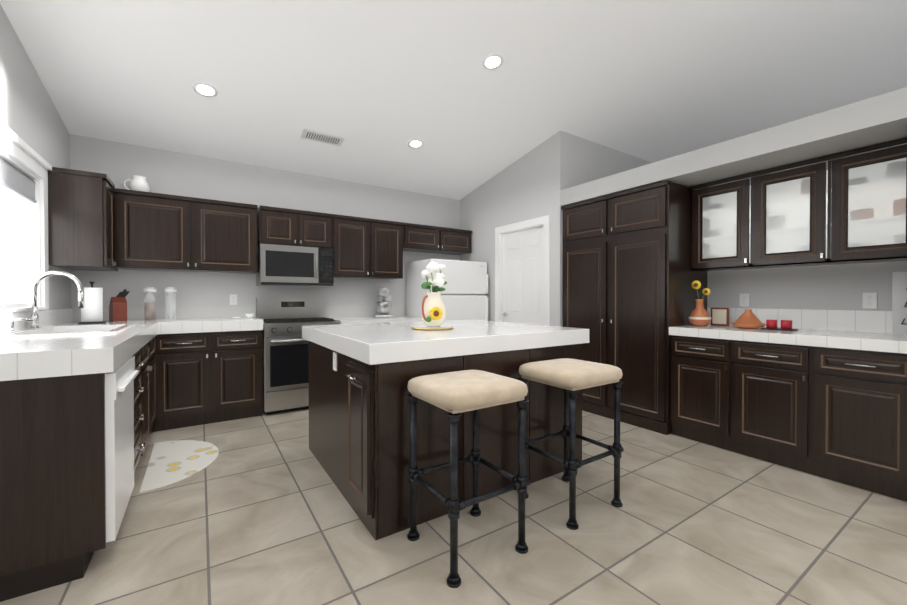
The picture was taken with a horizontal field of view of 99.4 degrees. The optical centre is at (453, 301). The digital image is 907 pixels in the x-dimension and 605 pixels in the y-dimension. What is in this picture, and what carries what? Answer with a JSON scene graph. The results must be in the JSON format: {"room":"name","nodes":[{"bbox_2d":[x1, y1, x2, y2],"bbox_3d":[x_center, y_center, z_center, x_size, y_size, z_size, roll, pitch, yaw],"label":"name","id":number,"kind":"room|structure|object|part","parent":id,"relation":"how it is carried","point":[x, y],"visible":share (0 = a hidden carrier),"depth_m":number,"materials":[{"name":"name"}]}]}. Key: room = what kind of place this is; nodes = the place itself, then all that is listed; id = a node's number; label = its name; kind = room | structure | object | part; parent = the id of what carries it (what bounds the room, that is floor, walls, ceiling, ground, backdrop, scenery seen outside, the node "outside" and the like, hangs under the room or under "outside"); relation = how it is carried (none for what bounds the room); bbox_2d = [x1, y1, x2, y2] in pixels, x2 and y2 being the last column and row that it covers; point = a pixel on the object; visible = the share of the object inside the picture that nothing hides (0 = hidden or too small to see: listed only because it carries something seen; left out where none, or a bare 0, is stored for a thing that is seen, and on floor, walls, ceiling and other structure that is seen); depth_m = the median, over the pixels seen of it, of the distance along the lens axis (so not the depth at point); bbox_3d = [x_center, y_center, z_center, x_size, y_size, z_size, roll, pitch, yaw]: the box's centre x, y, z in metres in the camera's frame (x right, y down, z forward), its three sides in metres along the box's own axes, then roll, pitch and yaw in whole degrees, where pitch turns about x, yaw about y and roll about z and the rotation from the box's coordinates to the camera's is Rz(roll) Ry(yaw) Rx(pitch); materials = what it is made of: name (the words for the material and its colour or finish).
{"room":"kitchen","nodes":[
{"label":"kitchen","id":0,"kind":"room"},
{"bbox_2d":[0,4,70,313],"bbox_3d":[-1.382,-0.859,0.209,0.100,4.068,7.830,0,1,-33],"label":"wall","id":1,"kind":"structure","parent":0,"point":[30,116],"depth_m":2.71,"materials":[{"name":"grey paint"}]},
{"bbox_2d":[0,120,52,312],"bbox_3d":[-2.511,-0.414,1.930,0.185,1.570,2.740,0,1,-33],"label":"window","id":2,"kind":"structure","parent":1,"relation":"in","point":[9,247],"depth_m":2.75,"materials":[{"name":"glass"}]},
{"bbox_2d":[0,158,36,202],"bbox_3d":[-2.507,-0.793,1.930,0.061,0.167,2.090,0,1,-33],"label":"window blind","id":3,"kind":"object","parent":2,"relation":"attached to","point":[15,180],"visible":1,"depth_m":2.53,"materials":[{"name":"grey"}]},
{"bbox_2d":[47,167,114,270],"bbox_3d":[-3.065,-0.655,3.177,0.345,0.750,0.365,0,1,-33],"label":"upper cabinet","id":4,"kind":"object","parent":1,"relation":"attached to","point":[98,222],"depth_m":3.04,"materials":[{"name":"brown wood"}]},
{"bbox_2d":[70,134,459,315],"bbox_3d":[-1.729,-0.223,4.736,4.500,2.720,0.100,0,1,-33],"label":"wall","id":5,"kind":"structure","parent":0,"point":[169,172],"depth_m":4.24,"materials":[{"name":"grey paint"}]},
{"bbox_2d":[115,188,258,273],"bbox_3d":[-2.628,-0.655,3.866,1.144,0.700,0.345,0,1,-33],"label":"upper cabinet","id":6,"kind":"object","parent":5,"relation":"attached to","point":[154,231],"depth_m":3.69,"materials":[{"name":"brown wood"}]},
{"bbox_2d":[124,175,149,191],"bbox_3d":[-3.003,-1.092,3.648,0.198,0.175,0.160,0,1,-33],"label":"pitcher","id":7,"kind":"object","parent":6,"relation":"on","point":[138,183],"visible":0.77,"depth_m":3.61,"materials":[{"name":"white ceramic"}]},
{"bbox_2d":[230,294,236,304],"bbox_3d":[-2.416,-0.016,4.218,0.070,0.115,0.008,0,1,-33],"label":"electrical outlet","id":8,"kind":"object","parent":5,"relation":"attached to","point":[233,299],"visible":1,"depth_m":4.21,"materials":[{"name":"white plastic"}]},
{"bbox_2d":[259,205,334,250],"bbox_3d":[-1.819,-0.810,4.399,0.756,0.400,0.345,0,1,-33],"label":"upper cabinet","id":9,"kind":"object","parent":5,"relation":"attached to","point":[277,226],"depth_m":4.25,"materials":[{"name":"brown wood"}]},
{"bbox_2d":[256,244,333,286],"bbox_3d":[-1.788,-0.389,4.355,0.756,0.430,0.459,0,1,-33],"label":"microwave","id":10,"kind":"object","parent":9,"relation":"attached to","point":[282,265],"visible":1,"depth_m":4.18,"materials":[{"name":"silver metal"}]},
{"bbox_2d":[334,215,406,278],"bbox_3d":[-1.121,-0.654,4.861,0.910,0.720,0.345,0,1,-33],"label":"upper cabinet","id":11,"kind":"object","parent":5,"relation":"attached to","point":[365,248],"depth_m":4.73,"materials":[{"name":"brown wood"}]},
{"bbox_2d":[407,223,471,254],"bbox_3d":[-0.283,-0.858,5.412,1.090,0.320,0.345,0,1,-33],"label":"upper cabinet","id":12,"kind":"object","parent":5,"relation":"attached to","point":[420,238],"depth_m":5.29,"materials":[{"name":"brown wood"}]},
{"bbox_2d":[0,408,906,604],"bbox_3d":[1.949,1.207,2.423,8.080,0.100,8.030,0,1,-33],"label":"floor","id":13,"kind":"structure","parent":0,"point":[259,510],"depth_m":1.87,"materials":[{"name":"tile"}]},
{"bbox_2d":[0,351,139,601],"bbox_3d":[-1.911,0.732,1.748,0.657,0.860,0.620,0,1,-33],"label":"base cabinet","id":14,"kind":"object","parent":13,"relation":"on","point":[86,410],"depth_m":1.58,"materials":[{"name":"brown wood"}]},
{"bbox_2d":[0,306,262,380],"bbox_3d":[-2.124,0.181,2.806,1.505,0.225,2.687,0,1,-33],"label":"countertop","id":15,"kind":"structure","parent":14,"relation":"on","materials":[{"name":"tile"}]},
{"bbox_2d":[6,271,83,332],"bbox_3d":[-2.625,-0.009,2.487,0.276,0.400,0.430,0,1,-33],"label":"faucet","id":16,"kind":"object","parent":15,"relation":"on","point":[16,321],"depth_m":2.57,"materials":[{"name":"silver metal"}]},
{"bbox_2d":[0,324,134,337],"bbox_3d":[-2.447,0.280,2.506,0.490,0.202,0.830,0,1,-33],"label":"sink","id":17,"kind":"object","parent":15,"relation":"in","point":[37,331],"depth_m":2.57,"materials":[{"name":"white ceramic"}]},
{"bbox_2d":[78,282,105,323],"bbox_3d":[-2.987,0.012,3.177,0.170,0.345,0.170,0,1,-33],"label":"paper towel holder","id":18,"kind":"object","parent":15,"relation":"on","point":[92,311],"visible":0.96,"depth_m":3.13,"materials":[{"name":"black"}]},
{"bbox_2d":[109,289,129,320],"bbox_3d":[-3.062,0.033,3.536,0.130,0.296,0.134,0,1,37],"label":"knife block","id":19,"kind":"object","parent":15,"relation":"on","point":[118,308],"visible":1,"depth_m":3.49,"materials":[{"name":"brown wood"}]},
{"bbox_2d":[144,287,155,319],"bbox_3d":[-2.914,0.023,3.693,0.096,0.315,0.096,0,1,-33],"label":"canister","id":20,"kind":"object","parent":15,"relation":"on","point":[150,310],"visible":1,"depth_m":3.66,"materials":[{"name":"clear glass"}]},
{"bbox_2d":[165,287,176,319],"bbox_3d":[-2.780,0.022,3.781,0.096,0.315,0.096,0,1,-33],"label":"canister","id":21,"kind":"object","parent":15,"relation":"on","point":[171,289],"visible":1,"depth_m":3.76,"materials":[{"name":"clear glass"}]},
{"bbox_2d":[0,343,147,455],"bbox_3d":[-2.206,0.728,2.194,0.657,0.860,0.450,0,1,-33],"label":"base cabinet","id":22,"kind":"object","parent":13,"relation":"on","point":[142,347],"depth_m":1.91,"materials":[{"name":"brown wood"}]},
{"bbox_2d":[0,331,159,439],"bbox_3d":[-2.599,0.723,2.791,0.657,0.860,0.980,0,1,-33],"label":"base cabinet","id":23,"kind":"object","parent":13,"relation":"on","point":[152,338],"depth_m":2.51,"materials":[{"name":"brown wood"}]},
{"bbox_2d":[64,327,155,334],"bbox_3d":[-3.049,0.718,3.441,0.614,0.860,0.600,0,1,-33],"label":"base cabinet","id":24,"kind":"object","parent":13,"relation":"on","point":[127,330],"depth_m":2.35,"materials":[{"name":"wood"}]},
{"bbox_2d":[139,440,218,492],"bbox_3d":[-1.974,1.149,2.825,0.423,0.006,0.940,0,1,-33],"label":"rug","id":25,"kind":"object","parent":13,"relation":"on","point":[170,462],"visible":0.9,"depth_m":2.75,"materials":[{"name":"white fabric"}]},
{"bbox_2d":[156,323,262,430],"bbox_3d":[-2.423,0.714,3.842,0.860,0.860,0.620,0,1,-33],"label":"base cabinet","id":26,"kind":"object","parent":13,"relation":"on","point":[208,375],"depth_m":3.58,"materials":[{"name":"brown wood"}]},
{"bbox_2d":[256,298,340,414],"bbox_3d":[-1.714,0.554,4.249,0.756,1.175,0.724,0,1,-33],"label":"range","id":27,"kind":"object","parent":13,"relation":"on","point":[285,367],"visible":0.65,"depth_m":3.94,"materials":[{"name":"silver metal"}]},
{"bbox_2d":[326,305,422,323],"bbox_3d":[-0.972,0.595,4.783,1.062,1.085,0.660,0,1,-33],"label":"base cabinet","id":28,"kind":"object","parent":13,"relation":"on","point":[350,314],"visible":0.04,"depth_m":4.85,"materials":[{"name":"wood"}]},
{"bbox_2d":[376,287,391,317],"bbox_3d":[-0.892,0.009,4.923,0.200,0.391,0.375,0,0,-13],"label":"stand mixer","id":29,"kind":"object","parent":28,"relation":"on","point":[383,305],"visible":1,"depth_m":4.81,"materials":[{"name":"silver metal"}]},
{"bbox_2d":[302,319,588,540],"bbox_3d":[-0.125,0.673,2.854,1.643,0.960,1.440,0,1,-33],"label":"kitchen island","id":30,"kind":"object","parent":13,"relation":"on","point":[361,375],"visible":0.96,"depth_m":2.16,"materials":[{"name":"brown wood"}]},
{"bbox_2d":[411,325,453,329],"bbox_3d":[-0.147,0.186,2.704,0.310,0.014,0.310,0,1,-33],"label":"round tray","id":31,"kind":"object","parent":30,"relation":"on","point":[425,327],"visible":0.92,"depth_m":2.69,"materials":[{"name":"white ceramic"}]},
{"bbox_2d":[421,292,446,326],"bbox_3d":[-0.146,0.059,2.692,0.210,0.240,0.199,0,1,-33],"label":"vase","id":32,"kind":"object","parent":31,"relation":"on","point":[433,311],"visible":1,"depth_m":2.64,"materials":[{"name":"beige ceramic"}]},
{"bbox_2d":[421,262,446,291],"bbox_3d":[-0.139,-0.145,2.709,0.188,0.270,0.225,0,1,-33],"label":"flowers","id":33,"kind":"object","parent":32,"relation":"in","point":[435,281],"visible":1,"depth_m":2.67,"materials":[{"name":"white plant"}]},
{"bbox_2d":[406,259,487,320],"bbox_3d":[-0.089,0.300,5.288,0.880,1.665,0.730,0,1,-33],"label":"refrigerator","id":34,"kind":"object","parent":13,"relation":"on","point":[463,297],"visible":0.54,"depth_m":5.07,"materials":[{"name":"white metal"}]},
{"bbox_2d":[407,370,530,587],"bbox_3d":[0.061,0.761,1.840,0.464,0.800,0.444,0,1,-33],"label":"bar stool","id":35,"kind":"object","parent":13,"relation":"on","point":[455,394],"visible":1,"depth_m":1.75,"materials":[{"name":"fabric"}]},
{"bbox_3d":[0.061,0.411,1.837,0.464,0.100,0.444,0,1,-33],"label":"seat","id":36,"kind":"part","parent":35,"relation":"part of","materials":[{"name":"fabric"}]},
{"bbox_2d":[518,358,623,529],"bbox_3d":[0.672,0.758,2.231,0.464,0.800,0.444,0,1,-33],"label":"bar stool","id":37,"kind":"object","parent":13,"relation":"on","point":[571,377],"visible":0.96,"depth_m":2.12,"materials":[{"name":"fabric"}]},
{"bbox_3d":[0.672,0.408,2.228,0.464,0.100,0.444,0,1,-33],"label":"seat","id":38,"kind":"part","parent":37,"relation":"part of","materials":[{"name":"fabric"}]},
{"bbox_2d":[561,181,706,434],"bbox_3d":[1.807,0.056,3.963,0.740,2.175,1.152,0,1,-33],"label":"pantry","id":39,"kind":"object","parent":13,"relation":"on","point":[630,295],"visible":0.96,"depth_m":3.56,"materials":[{"name":"brown wood"}]},
{"bbox_2d":[669,308,906,501],"bbox_3d":[2.638,0.612,2.721,0.729,1.085,1.833,0,1,-33],"label":"base cabinet","id":40,"kind":"object","parent":13,"relation":"on","point":[821,393],"visible":0.98,"depth_m":2.64,"materials":[{"name":"brown wood"}]},
{"bbox_2d":[688,280,711,325],"bbox_3d":[2.160,0.018,3.374,0.176,0.400,0.176,0,1,-33],"label":"terracotta vase","id":41,"kind":"object","parent":40,"relation":"on","point":[699,315],"visible":1,"depth_m":3.34,"materials":[{"name":"brown ceramic"}]},
{"bbox_2d":[711,307,729,325],"bbox_3d":[2.366,0.137,3.415,0.022,0.160,0.140,0,1,-33],"label":"framed picture","id":42,"kind":"object","parent":40,"relation":"on","point":[719,316],"visible":1,"depth_m":3.40,"materials":[{"name":"brown wood"}]},
{"bbox_2d":[731,309,765,328],"bbox_3d":[2.413,0.142,3.146,0.230,0.155,0.230,0,1,-33],"label":"pot","id":43,"kind":"object","parent":40,"relation":"on","point":[747,318],"visible":1,"depth_m":3.09,"materials":[{"name":"brown ceramic"}]},
{"bbox_2d":[760,319,797,330],"bbox_3d":[2.523,0.183,2.979,0.120,0.075,0.200,0,1,-33],"label":"candles","id":44,"kind":"object","parent":40,"relation":"on","point":[786,325],"visible":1,"depth_m":2.95,"materials":[{"name":"red wax"}]},
{"bbox_2d":[669,308,906,353],"bbox_3d":[2.645,0.182,2.722,0.711,0.225,1.833,0,1,-33],"label":"countertop","id":45,"kind":"structure","parent":40,"relation":"on","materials":[{"name":"tile"}]},
{"bbox_2d":[892,272,906,334],"bbox_3d":[3.087,0.015,2.525,0.280,0.420,0.016,0,1,30],"label":"sign","id":46,"kind":"object","parent":40,"relation":"on","point":[899,309],"visible":1,"depth_m":2.58,"materials":[{"name":"white"}]},
{"bbox_2d":[0,0,906,199],"bbox_3d":[1.949,-2.263,2.395,8.080,1.534,8.030,0,1,-33],"label":"ceiling","id":47,"kind":"structure","parent":0,"point":[378,85],"depth_m":3.25,"materials":[{"name":"white paint"}]},
{"bbox_2d":[193,82,217,96],"bbox_3d":[-2.014,-1.714,3.122,0.170,0.035,0.168,0,1,-33],"label":"recessed light","id":48,"kind":"object","parent":47,"relation":"in","point":[204,89],"visible":1,"depth_m":3.12,"materials":[{"name":"white"}]},
{"bbox_2d":[301,129,344,145],"bbox_3d":[-1.335,-1.667,3.928,0.400,0.036,0.159,0,1,-33],"label":"ceiling vent","id":49,"kind":"object","parent":47,"relation":"in","point":[321,137],"visible":1,"depth_m":3.91,"materials":[{"name":"white metal"}]},
{"bbox_2d":[408,139,422,147],"bbox_3d":[-0.413,-1.719,4.201,0.170,0.035,0.168,0,1,-33],"label":"recessed light","id":50,"kind":"object","parent":47,"relation":"in","point":[416,143],"visible":1,"depth_m":4.20,"materials":[{"name":"white"}]},
{"bbox_2d":[482,54,502,69],"bbox_3d":[0.319,-1.942,3.125,0.170,0.035,0.168,0,1,-33],"label":"recessed light","id":51,"kind":"object","parent":47,"relation":"in","point":[492,62],"visible":1,"depth_m":3.12,"materials":[{"name":"white"}]},
{"bbox_2d":[460,130,565,326],"bbox_3d":[0.676,-0.391,5.087,0.138,3.050,1.960,0,1,-33],"label":"wall","id":52,"kind":"structure","parent":0,"point":[511,217],"depth_m":4.74,"materials":[{"name":"grey paint"}]},
{"bbox_3d":[0.882,0.080,4.760,0.118,2.115,1.180,0,1,-33],"label":"door trim","id":53,"kind":"part","parent":52,"relation":"part of","materials":[{"name":"white wood"}]},
{"bbox_3d":[0.854,0.120,4.777,0.087,2.019,0.774,0,1,-33],"label":"door","id":54,"kind":"part","parent":52,"relation":"part of","materials":[{"name":"white wood"}]},
{"bbox_2d":[566,133,650,188],"bbox_3d":[2.723,-0.402,5.323,3.580,3.070,0.100,0,1,-33],"label":"wall","id":55,"kind":"structure","parent":0,"point":[587,161],"depth_m":4.53,"materials":[{"name":"grey paint"}]},
{"bbox_2d":[560,87,906,206],"bbox_3d":[4.283,-1.121,2.770,3.580,0.170,5.870,0,1,-33],"label":"soffit beam","id":56,"kind":"structure","parent":0,"point":[882,118],"depth_m":2.71,"materials":[{"name":"grey paint"}]},
{"bbox_2d":[707,261,906,310],"bbox_3d":[2.741,0.054,3.320,0.100,2.190,3.270,0,1,-33],"label":"wall","id":57,"kind":"structure","parent":0,"point":[836,287],"depth_m":3.08,"materials":[{"name":"grey paint"}]},
{"bbox_2d":[740,294,748,306],"bbox_3d":[2.598,-0.009,3.434,0.008,0.115,0.070,0,1,-33],"label":"outlet","id":58,"kind":"object","parent":57,"relation":"attached to","point":[744,300],"visible":1,"depth_m":3.43,"materials":[{"name":"white plastic"}]},
{"bbox_2d":[690,137,906,270],"bbox_3d":[2.790,-0.654,2.811,0.360,0.755,1.833,0,1,-33],"label":"upper cabinet","id":59,"kind":"object","parent":57,"relation":"attached to","point":[846,207],"visible":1,"depth_m":2.82,"materials":[{"name":"brown wood"}]},
{"bbox_2d":[863,293,876,308],"bbox_3d":[3.022,-0.004,2.792,0.008,0.115,0.070,0,1,-33],"label":"outlet","id":60,"kind":"object","parent":57,"relation":"attached to","point":[869,300],"visible":1,"depth_m":2.79,"materials":[{"name":"white plastic"}]}
]}

